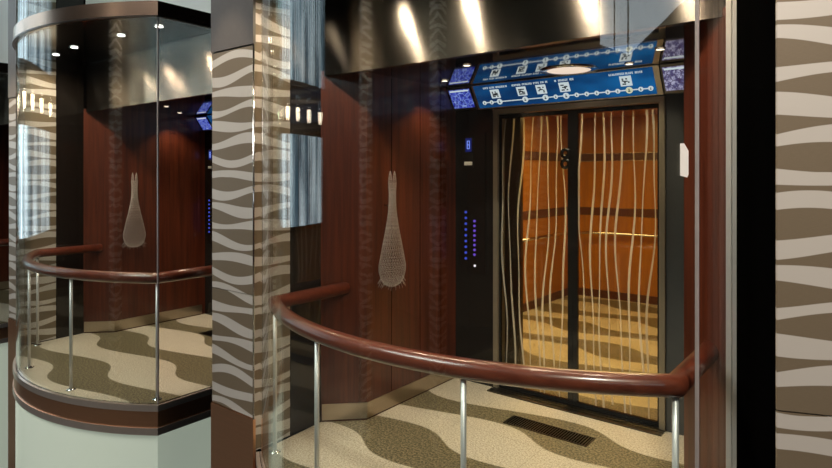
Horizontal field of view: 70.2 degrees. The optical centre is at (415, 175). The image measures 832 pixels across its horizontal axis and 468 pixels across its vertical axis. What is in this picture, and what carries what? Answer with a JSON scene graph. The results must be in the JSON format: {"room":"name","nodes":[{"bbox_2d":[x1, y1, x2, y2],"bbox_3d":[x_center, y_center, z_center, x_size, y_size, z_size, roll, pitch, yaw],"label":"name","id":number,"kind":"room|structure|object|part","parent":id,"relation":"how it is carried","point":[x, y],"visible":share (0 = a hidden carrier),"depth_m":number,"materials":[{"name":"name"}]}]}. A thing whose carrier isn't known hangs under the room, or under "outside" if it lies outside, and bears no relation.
{"room":"ship interior","nodes":[
{"label":"ship interior","id":0,"kind":"room"},
{"bbox_2d":[0,73,7,86],"bbox_3d":[-5.468,-1.153,7.111,2.370,0.058,0.885,0,0,38],"label":"ceiling","id":1,"kind":"structure","parent":0,"point":[3,77],"depth_m":6.92,"materials":[{"name":"metal"}]},
{"bbox_2d":[0,62,7,73],"bbox_3d":[-5.499,-1.166,6.931,2.455,0.112,0.684,0,0,27],"label":"band","id":2,"kind":"object","parent":1,"relation":"attached to","point":[3,66],"visible":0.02,"depth_m":6.42,"materials":[{"name":"brown metal"}]},
{"bbox_2d":[0,127,8,289],"bbox_3d":[-5.649,0.460,8.629,0.210,2.280,1.310,0,0,38],"label":"wall","id":3,"kind":"structure","parent":0,"point":[4,131],"depth_m":8.30,"materials":[{"name":"brown wood"}]},
{"bbox_2d":[0,281,8,288],"bbox_3d":[-5.622,1.536,8.521,1.217,0.103,0.174,0,0,-42],"label":"baseboard","id":4,"kind":"structure","parent":3,"relation":"attached to","point":[3,285],"depth_m":8.30,"materials":[{"name":"brown metal"}]},
{"bbox_2d":[0,289,8,323],"bbox_3d":[-5.060,1.606,7.630,2.370,0.012,2.214,0,0,38],"label":"floor","id":5,"kind":"structure","parent":0,"point":[4,294],"depth_m":7.23,"materials":[{"name":"carpet"}]},
{"bbox_2d":[0,238,8,245],"bbox_3d":[-5.414,1.147,7.156,2.270,0.906,0.966,0,0,38],"label":"handrail","id":6,"kind":"object","parent":5,"relation":"on","point":[3,242],"visible":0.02,"depth_m":6.48,"materials":[{"name":"wood"}]},
{"bbox_2d":[8,0,85,467],"bbox_3d":[-3.680,0.350,5.961,0.435,5.900,0.613,0,0,38],"label":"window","id":7,"kind":"structure","parent":0,"point":[52,93],"depth_m":5.79,"materials":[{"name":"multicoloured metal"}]},
{"bbox_3d":[-3.864,-1.683,5.733,0.427,1.834,0.018,0,0,38],"label":"panel","id":8,"kind":"part","parent":7,"relation":"part of","materials":[{"name":"clear glass"}]},
{"bbox_3d":[-3.864,2.357,5.733,0.427,1.885,0.018,0,0,38],"label":"panel","id":9,"kind":"part","parent":7,"relation":"part of","materials":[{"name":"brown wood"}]},
{"bbox_3d":[-3.699,0.325,5.594,0.011,2.170,0.011,0,0,16],"label":"corner trim","id":10,"kind":"part","parent":7,"relation":"part of","materials":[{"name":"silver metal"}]},
{"bbox_2d":[19,17,210,64],"bbox_3d":[-2.709,-1.153,4.943,2.370,0.058,0.885,0,0,38],"label":"ceiling","id":11,"kind":"structure","parent":0,"point":[96,40],"depth_m":4.82,"materials":[{"name":"metal"}]},
{"bbox_2d":[12,1,210,57],"bbox_3d":[-2.740,-1.166,4.763,2.455,0.112,0.684,0,0,27],"label":"band","id":12,"kind":"object","parent":11,"relation":"attached to","point":[124,9],"visible":0.85,"depth_m":4.25,"materials":[{"name":"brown metal"}]},
{"bbox_2d":[16,0,19,23],"bbox_3d":[-2.858,-1.913,4.729,2.352,1.375,0.394,0,0,38],"label":"glass","id":13,"kind":"object","parent":12,"relation":"on","point":[17,1],"visible":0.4,"depth_m":4.85,"materials":[{"name":"clear glass"}]},
{"bbox_2d":[19,314,211,403],"bbox_3d":[-2.301,1.606,5.462,2.370,0.012,2.214,0,0,38],"label":"floor","id":14,"kind":"structure","parent":0,"point":[120,366],"depth_m":5.07,"materials":[{"name":"carpet"}]},
{"bbox_2d":[16,18,158,403],"bbox_3d":[-2.707,0.246,4.767,2.458,2.708,0.673,0,0,26],"label":"glass screen","id":15,"kind":"object","parent":14,"relation":"on","point":[18,40],"visible":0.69,"depth_m":4.83,"materials":[{"name":"glass"}]},
{"bbox_3d":[-2.858,0.246,4.729,2.352,2.708,0.394,0,0,38],"label":"curved pane","id":16,"kind":"part","parent":15,"relation":"part of","materials":[{"name":"clear glass"}]},
{"bbox_2d":[22,244,211,400],"bbox_3d":[-2.655,1.147,4.988,2.270,0.906,0.966,0,0,38],"label":"handrail","id":17,"kind":"object","parent":14,"relation":"on","point":[28,262],"visible":0.97,"depth_m":4.42,"materials":[{"name":"wood"}]},
{"bbox_3d":[-3.221,1.179,4.928,0.022,0.830,0.023,0,0,38],"label":"post","id":18,"kind":"part","parent":17,"relation":"part of","materials":[{"name":"metal"}]},
{"bbox_3d":[-3.574,1.179,5.590,0.022,0.830,0.023,0,0,38],"label":"post","id":19,"kind":"part","parent":17,"relation":"part of","materials":[{"name":"metal"}]},
{"bbox_3d":[-2.578,1.179,4.423,0.022,0.830,0.023,0,0,38],"label":"post","id":20,"kind":"part","parent":17,"relation":"part of","materials":[{"name":"metal"}]},
{"bbox_3d":[-2.655,0.734,4.988,2.270,0.080,0.966,0,0,38],"label":"rail","id":21,"kind":"part","parent":17,"relation":"part of","materials":[{"name":"brown wood"}]},
{"bbox_3d":[-1.852,1.179,4.237,0.022,0.830,0.023,0,0,38],"label":"post","id":22,"kind":"part","parent":17,"relation":"part of","materials":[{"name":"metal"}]},
{"bbox_2d":[200,330,211,336],"bbox_3d":[-1.932,1.597,5.883,0.560,0.005,0.145,0,0,38],"label":"floor vent","id":23,"kind":"object","parent":14,"relation":"in","point":[208,333],"visible":0.15,"depth_m":5.99,"materials":[{"name":"brown metal"}]},
{"bbox_2d":[84,109,204,332],"bbox_3d":[-2.890,0.460,6.461,0.210,2.280,1.310,0,0,38],"label":"wall","id":24,"kind":"structure","parent":0,"point":[118,144],"depth_m":6.29,"materials":[{"name":"brown wood"}]},
{"bbox_2d":[122,173,146,247],"bbox_3d":[-2.918,0.363,6.130,0.148,0.787,0.247,0,0,28],"label":"wall art","id":25,"kind":"object","parent":24,"relation":"attached to","point":[134,186],"visible":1,"depth_m":6.12,"materials":[{"name":"metal"}]},
{"bbox_2d":[84,304,201,331],"bbox_3d":[-2.863,1.536,6.353,1.217,0.103,0.174,0,0,-42],"label":"baseboard","id":26,"kind":"structure","parent":24,"relation":"attached to","point":[97,326],"depth_m":6.25,"materials":[{"name":"brown wood"}]},
{"bbox_2d":[117,95,211,115],"bbox_3d":[-2.013,-0.700,5.829,2.370,0.040,1.280,0,0,38],"label":"ceiling","id":27,"kind":"structure","parent":0,"point":[201,105],"depth_m":5.91,"materials":[{"name":"mirror"}]},
{"bbox_2d":[205,131,213,314],"bbox_3d":[-2.277,0.460,6.787,0.350,2.280,0.100,0,0,38],"label":"wall","id":28,"kind":"structure","parent":0,"point":[208,134],"depth_m":6.82,"materials":[{"name":"black"}]},
{"bbox_2d":[195,115,211,130],"bbox_3d":[-2.403,-0.597,6.739,0.212,0.172,0.122,0,0,38],"label":"display screen","id":29,"kind":"object","parent":28,"relation":"attached to","point":[202,120],"visible":0.88,"depth_m":6.73,"materials":[{"name":"blue glass"}]},
{"bbox_2d":[207,147,211,240],"bbox_3d":[-2.323,0.210,6.746,0.230,1.080,0.022,0,0,38],"label":"panel","id":30,"kind":"object","parent":28,"relation":"attached to","point":[209,149],"visible":0.54,"depth_m":6.78,"materials":[{"name":"black plastic"}]},
{"bbox_2d":[211,0,328,467],"bbox_3d":[-0.921,0.350,3.793,0.435,5.900,0.613,0,0,38],"label":"column","id":31,"kind":"structure","parent":0,"point":[293,28],"depth_m":3.59,"materials":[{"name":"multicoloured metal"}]},
{"bbox_3d":[-1.105,-1.683,3.565,0.427,1.834,0.018,0,0,38],"label":"panel","id":32,"kind":"part","parent":31,"relation":"part of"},
{"bbox_3d":[-1.105,2.357,3.565,0.427,1.885,0.018,0,0,38],"label":"panel","id":33,"kind":"part","parent":31,"relation":"part of","materials":[{"name":"brown wood"}]},
{"bbox_3d":[-0.940,0.325,3.426,0.011,2.170,0.011,0,0,-29],"label":"corner trim","id":34,"kind":"part","parent":31,"relation":"part of","materials":[{"name":"silver metal"}]},
{"bbox_2d":[315,0,331,2],"bbox_3d":[0.050,-1.153,2.775,2.370,0.058,0.885,0,0,38],"label":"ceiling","id":35,"kind":"structure","parent":0,"point":[321,1],"depth_m":3.80,"materials":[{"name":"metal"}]},
{"bbox_2d":[0,0,725,125],"bbox_3d":[-2.410,-1.623,5.324,9.388,1.955,0.085,0,0,38],"label":"wall","id":36,"kind":"structure","parent":0,"point":[359,36],"depth_m":3.45,"materials":[{"name":"metal"}]},
{"bbox_2d":[321,71,455,421],"bbox_3d":[-0.131,0.460,4.293,0.210,2.280,1.310,0,0,38],"label":"wall","id":37,"kind":"structure","parent":0,"point":[355,108],"depth_m":3.99,"materials":[{"name":"brown wood"}]},
{"bbox_2d":[322,374,450,419],"bbox_3d":[-0.104,1.536,4.185,1.217,0.103,0.174,0,0,-42],"label":"baseboard","id":38,"kind":"structure","parent":37,"relation":"attached to","point":[361,410],"depth_m":3.97,"materials":[{"name":"brown metal"}]},
{"bbox_2d":[391,78,391,390],"bbox_3d":[0.011,0.406,4.303,0.002,2.152,0.584,0,0,38],"label":"seam","id":39,"kind":"structure","parent":37,"relation":"attached to","point":[391,78],"depth_m":4.07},
{"bbox_2d":[378,171,405,289],"bbox_3d":[-0.159,0.363,3.962,0.148,0.787,0.247,0,0,28],"label":"wall art","id":40,"kind":"object","parent":37,"relation":"attached to","point":[392,194],"visible":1,"depth_m":3.95,"materials":[{"name":"metal"}]},
{"bbox_2d":[266,295,683,467],"bbox_3d":[1.557,1.606,4.733,3.200,0.012,5.834,0,0,38],"label":"floor","id":41,"kind":"structure","parent":0,"point":[422,431],"depth_m":3.79,"materials":[{"name":"carpet"}]},
{"bbox_2d":[268,282,717,467],"bbox_3d":[0.105,1.147,2.820,2.270,0.906,0.966,0,0,38],"label":"handrail","id":42,"kind":"object","parent":41,"relation":"on","point":[675,384],"visible":1,"depth_m":2.25,"materials":[{"name":"brown wood"}]},
{"bbox_3d":[-0.815,1.179,3.422,0.022,0.830,0.023,0,0,38],"label":"post","id":43,"kind":"part","parent":42,"relation":"part of","materials":[{"name":"metal"}]},
{"bbox_3d":[-0.462,1.179,2.760,0.022,0.830,0.023,0,0,38],"label":"post","id":44,"kind":"part","parent":42,"relation":"part of","materials":[{"name":"metal"}]},
{"bbox_3d":[0.181,1.179,2.255,0.022,0.830,0.023,0,0,38],"label":"post","id":45,"kind":"part","parent":42,"relation":"part of","materials":[{"name":"metal"}]},
{"bbox_3d":[0.105,0.734,2.820,2.270,0.080,0.966,0,0,38],"label":"rail","id":46,"kind":"part","parent":42,"relation":"part of","materials":[{"name":"brown wood"}]},
{"bbox_3d":[0.907,1.179,2.069,0.022,0.830,0.023,0,0,38],"label":"post","id":47,"kind":"part","parent":42,"relation":"part of","materials":[{"name":"metal"}]},
{"bbox_2d":[260,0,736,467],"bbox_3d":[0.052,0.246,2.599,2.458,2.708,0.673,0,0,26],"label":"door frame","id":48,"kind":"structure","parent":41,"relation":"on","point":[731,5],"depth_m":2.35,"materials":[{"name":"glass"}]},
{"bbox_3d":[-0.099,0.246,2.561,2.352,2.708,0.394,0,0,38],"label":"curved pane","id":49,"kind":"part","parent":48,"relation":"part of","materials":[{"name":"clear glass"}]},
{"bbox_3d":[1.261,0.246,2.348,0.058,2.708,0.050,0,0,38],"label":"edge post","id":50,"kind":"part","parent":48,"relation":"part of","materials":[{"name":"metal"}]},
{"bbox_2d":[503,415,595,446],"bbox_3d":[0.827,1.597,3.715,0.560,0.005,0.145,0,0,38],"label":"floor vent","id":51,"kind":"object","parent":41,"relation":"in","point":[531,425],"visible":1,"depth_m":3.70,"materials":[{"name":"brown metal"}]},
{"bbox_2d":[505,117,522,364],"bbox_3d":[1.139,0.420,4.201,3.200,2.360,0.045,0,0,38],"label":"wall","id":52,"kind":"structure","parent":0,"point":[513,126],"depth_m":4.49,"materials":[{"name":"brown metal"}]},
{"bbox_2d":[368,25,683,87],"bbox_3d":[0.747,-0.700,3.661,2.370,0.040,1.280,0,0,38],"label":"ceiling","id":53,"kind":"structure","parent":0,"point":[612,52],"depth_m":3.47,"materials":[{"name":"mirror"}]},
{"bbox_2d":[540,65,597,75],"bbox_3d":[0.982,-0.676,3.807,0.364,0.005,0.364,0,0,38],"label":"recessed light","id":54,"kind":"object","parent":53,"relation":"in","point":[562,70],"visible":1,"depth_m":3.79,"materials":[{"name":"white glass"}]},
{"bbox_2d":[654,48,665,50],"bbox_3d":[1.308,-0.676,3.169,0.057,0.005,0.057,0,0,38],"label":"recessed light","id":55,"kind":"object","parent":53,"relation":"in","point":[656,49],"visible":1,"depth_m":3.17,"materials":[{"name":"silver metal"}]},
{"bbox_2d":[523,116,567,302],"bbox_3d":[0.979,0.420,6.620,0.040,2.360,3.580,0,0,38],"label":"wall","id":56,"kind":"structure","parent":0,"point":[545,183],"depth_m":7.40,"materials":[{"name":"orange wood"}]},
{"bbox_2d":[456,92,683,435],"bbox_3d":[1.111,0.460,4.125,1.950,2.280,0.100,0,0,38],"label":"wall","id":57,"kind":"structure","parent":0,"point":[474,291],"depth_m":4.48,"materials":[{"name":"black metal"}]},
{"bbox_2d":[446,85,477,110],"bbox_3d":[0.356,-0.597,4.571,0.212,0.172,0.122,0,0,38],"label":"display screen","id":58,"kind":"object","parent":57,"relation":"attached to","point":[462,98],"visible":1,"depth_m":4.56,"materials":[{"name":"blue glass"}]},
{"bbox_2d":[448,89,474,108],"bbox_3d":[0.352,-0.592,4.565,0.188,0.133,0.090,0,0,38],"label":"picture","id":59,"kind":"object","parent":58,"relation":"attached to","point":[460,98],"depth_m":4.56},
{"bbox_2d":[460,132,485,273],"bbox_3d":[0.436,0.210,4.577,0.230,1.080,0.022,0,0,38],"label":"panel","id":60,"kind":"object","parent":57,"relation":"attached to","point":[472,145],"visible":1,"depth_m":4.57,"materials":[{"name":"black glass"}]},
{"bbox_2d":[499,109,572,404],"bbox_3d":[0.857,0.566,4.278,0.581,2.048,0.038,0,0,38],"label":"door","id":61,"kind":"structure","parent":57,"relation":"in","point":[569,150],"depth_m":4.12,"materials":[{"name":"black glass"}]},
{"bbox_2d":[487,387,664,436],"bbox_3d":[1.076,1.596,4.089,1.240,0.008,0.200,0,0,38],"label":"door sill","id":62,"kind":"structure","parent":57,"relation":"attached to","point":[642,427],"depth_m":3.99,"materials":[{"name":"brown metal"}]},
{"bbox_2d":[493,96,665,430],"bbox_3d":[1.102,0.551,4.121,1.240,2.098,0.118,0,0,38],"label":"door frame","id":63,"kind":"structure","parent":57,"relation":"attached to","point":[661,100],"depth_m":3.88,"materials":[{"name":"metal"}]},
{"bbox_2d":[494,68,665,108],"bbox_3d":[1.107,-0.583,4.128,1.240,0.195,0.100,0,0,38],"label":"lintel","id":64,"kind":"object","parent":57,"relation":"attached to","point":[664,94],"visible":0.14,"depth_m":4.00,"materials":[{"name":"brown metal"}]},
{"bbox_2d":[470,64,663,108],"bbox_3d":[0.981,-0.594,4.080,1.360,0.174,0.122,0,0,38],"label":"sign","id":65,"kind":"object","parent":64,"relation":"attached to","point":[641,80],"visible":1,"depth_m":4.01,"materials":[{"name":"blue printed plastic"},{"name":"glass"}]},
{"bbox_2d":[573,103,658,426],"bbox_3d":[1.318,0.566,3.924,0.577,2.048,0.024,0,0,38],"label":"door","id":66,"kind":"structure","parent":57,"relation":"in","point":[576,112],"depth_m":4.07,"materials":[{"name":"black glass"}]},
{"bbox_2d":[660,62,683,93],"bbox_3d":[1.661,-0.597,3.546,0.354,0.172,0.122,0,0,38],"label":"display screen","id":67,"kind":"object","parent":57,"relation":"attached to","point":[672,74],"visible":0.36,"depth_m":3.60,"materials":[{"name":"purple glass"}]},
{"bbox_2d":[552,108,656,118],"bbox_3d":[2.242,-0.780,5.605,3.200,0.040,3.615,0,0,38],"label":"ceiling","id":68,"kind":"structure","parent":0,"point":[642,111],"depth_m":7.36,"materials":[{"name":"orange wood"}]},
{"bbox_2d":[579,114,656,296],"bbox_3d":[3.371,0.420,7.042,3.200,2.360,0.040,0,0,38],"label":"wall","id":69,"kind":"structure","parent":0,"point":[615,263],"depth_m":7.62,"materials":[{"name":"orange wood"}]},
{"bbox_2d":[523,287,656,311],"bbox_3d":[2.253,1.549,5.618,3.199,0.098,3.579,0,0,38],"label":"baseboard","id":70,"kind":"structure","parent":69,"relation":"attached to","point":[551,297],"depth_m":7.53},
{"bbox_2d":[523,151,656,219],"bbox_3d":[2.253,0.115,5.618,3.199,0.800,3.579,0,0,38],"label":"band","id":71,"kind":"structure","parent":69,"relation":"attached to","point":[526,155],"depth_m":7.54,"materials":[{"name":"brown wood"}]},
{"bbox_2d":[523,231,656,242],"bbox_3d":[2.706,0.756,7.043,3.094,0.068,1.223,0,0,7],"label":"handrail","id":72,"kind":"object","parent":69,"relation":"attached to","point":[580,232],"visible":0.49,"depth_m":7.41,"materials":[{"name":"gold metal"}]},
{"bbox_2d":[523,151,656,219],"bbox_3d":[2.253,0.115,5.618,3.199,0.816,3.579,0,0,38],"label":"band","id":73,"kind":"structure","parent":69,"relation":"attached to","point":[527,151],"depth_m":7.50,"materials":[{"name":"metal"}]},
{"bbox_2d":[684,7,725,467],"bbox_3d":[1.568,0.460,2.958,0.210,2.280,1.310,0,0,38],"label":"wall","id":74,"kind":"structure","parent":0,"point":[712,34],"depth_m":2.51,"materials":[{"name":"brown wood"}]},
{"bbox_2d":[680,143,688,176],"bbox_3d":[0.898,-0.051,1.982,0.026,0.114,0.004,0,0,4],"label":"plate","id":75,"kind":"object","parent":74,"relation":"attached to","point":[684,153],"visible":1,"depth_m":1.98,"materials":[{"name":"white plastic"}]},
{"bbox_2d":[737,0,831,467],"bbox_3d":[1.446,0.350,1.922,0.620,5.900,0.545,0,0,17],"label":"wall","id":76,"kind":"structure","parent":0,"point":[784,47],"depth_m":1.75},
{"bbox_3d":[1.154,0.350,2.019,0.004,5.900,0.533,0,0,17],"label":"panel","id":77,"kind":"part","parent":76,"relation":"part of","materials":[{"name":"black"}]},
{"bbox_3d":[-3.061,3.350,1.769,25.000,0.100,21.000,0,0,38],"label":"floor","id":78,"kind":"structure","parent":0,"visible":0},
{"bbox_2d":[0,323,7,467],"bbox_3d":[-5.498,2.452,6.934,2.448,1.696,0.683,0,0,27],"label":"balcony","id":79,"kind":"object","parent":78,"relation":"on","point":[4,326],"visible":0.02,"depth_m":6.43,"materials":[{"name":"white paint"}]},
{"bbox_2d":[13,345,212,467],"bbox_3d":[-2.739,2.452,4.766,2.448,1.696,0.683,0,0,27],"label":"balcony","id":80,"kind":"object","parent":78,"relation":"on","point":[53,430],"visible":0.84,"depth_m":4.28,"materials":[{"name":"white paint"}]},
{"bbox_3d":[-2.735,2.558,4.775,2.409,1.485,0.663,0,0,27],"label":"frosted panel","id":81,"kind":"part","parent":80,"relation":"part of","materials":[{"name":"white glass"}]},
{"bbox_2d":[256,452,261,467],"bbox_3d":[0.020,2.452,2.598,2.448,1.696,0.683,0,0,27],"label":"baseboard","id":82,"kind":"structure","parent":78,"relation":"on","point":[258,463],"depth_m":3.34,"materials":[{"name":"beige"}]},
{"bbox_3d":[-1.652,-0.582,6.296,1.240,0.195,0.100,0,0,38],"label":"lintel","id":83,"kind":"object","parent":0,"visible":0},
{"bbox_2d":[206,114,211,124],"bbox_3d":[-1.779,-0.594,6.248,1.360,0.174,0.122,0,0,38],"label":"sign","id":84,"kind":"object","parent":83,"relation":"attached to","point":[209,117],"visible":0.02,"depth_m":6.61,"materials":[{"name":"blue metal"}]}
]}

